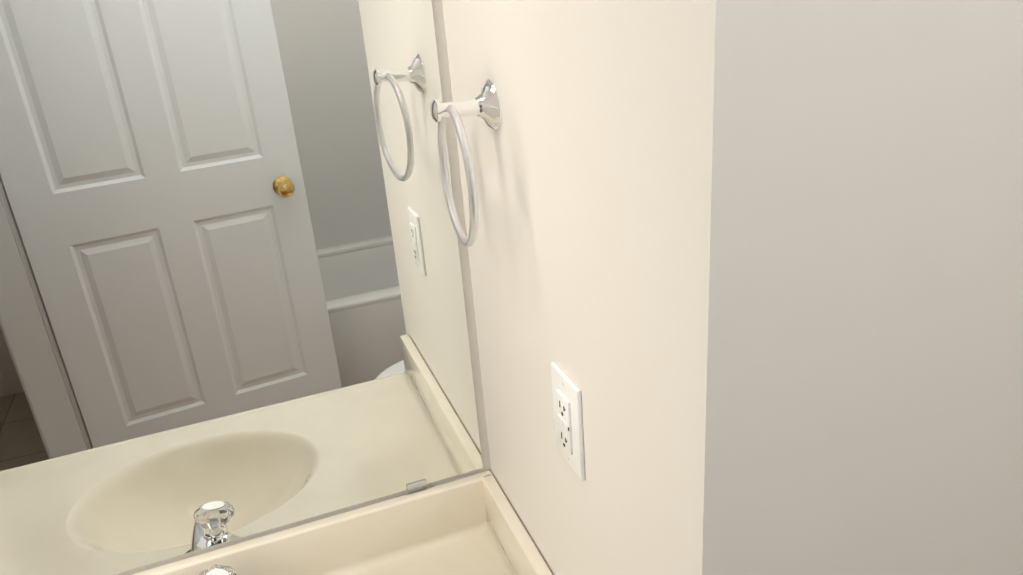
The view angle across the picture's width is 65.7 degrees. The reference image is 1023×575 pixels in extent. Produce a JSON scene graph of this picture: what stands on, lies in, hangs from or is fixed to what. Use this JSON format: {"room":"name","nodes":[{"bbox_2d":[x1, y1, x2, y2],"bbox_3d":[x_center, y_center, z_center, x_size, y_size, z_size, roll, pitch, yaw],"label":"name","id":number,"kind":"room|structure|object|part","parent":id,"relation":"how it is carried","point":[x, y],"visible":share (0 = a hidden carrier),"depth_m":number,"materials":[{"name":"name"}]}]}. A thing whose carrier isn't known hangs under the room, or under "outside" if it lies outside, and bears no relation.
{"room":"bathroom","nodes":[
{"label":"bathroom","id":0,"kind":"room"},
{"bbox_2d":[0,0,490,574],"bbox_3d":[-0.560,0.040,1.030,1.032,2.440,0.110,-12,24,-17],"label":"mirror","id":1,"kind":"object","parent":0,"point":[232,304],"depth_m":1.03,"materials":[{"name":"clear glass"}]},
{"bbox_2d":[442,0,1022,574],"bbox_3d":[0.401,-0.045,1.043,0.803,2.440,0.704,-12,24,-17],"label":"wall","id":2,"kind":"structure","parent":0,"point":[746,276],"depth_m":0.64,"materials":[{"name":"white paint"}]},
{"bbox_2d":[430,79,501,246],"bbox_3d":[-0.048,-0.141,0.915,0.073,0.186,0.165,-12,24,-17],"label":"towel ring","id":3,"kind":"object","parent":2,"relation":"attached to","point":[485,104],"visible":1,"depth_m":0.88,"materials":[{"name":"silver metal"}]},
{"bbox_3d":[-0.059,-0.201,0.892,0.052,0.021,0.019,-12,24,-17],"label":"post","id":4,"kind":"part","parent":3,"relation":"part of","materials":[{"name":"silver metal"}]},
{"bbox_2d":[551,362,584,480],"bbox_3d":[0.061,0.148,0.878,0.010,0.116,0.071,-12,24,-17],"label":"outlet","id":5,"kind":"object","parent":2,"relation":"attached to","point":[567,405],"visible":1,"depth_m":0.87,"materials":[{"name":"white plastic"}]},
{"bbox_3d":[-0.218,1.695,0.296,3.115,0.060,2.775,-12,24,-17],"label":"floor","id":6,"kind":"structure","parent":0,"visible":0},
{"bbox_2d":[130,470,552,574],"bbox_3d":[-0.333,0.868,1.059,0.928,0.867,0.589,-12,24,-17],"label":"bathroom vanity","id":7,"kind":"object","parent":6,"relation":"on","point":[471,525],"visible":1,"depth_m":1.23,"materials":[{"name":"beige stone"}]},
{"bbox_2d":[193,564,240,574],"bbox_3d":[-0.411,0.459,1.074,0.158,0.119,0.115,-12,24,-17],"label":"faucet","id":8,"kind":"object","parent":7,"relation":"on","point":[215,569],"depth_m":1.09,"materials":[{"name":"silver metal"}]}
]}

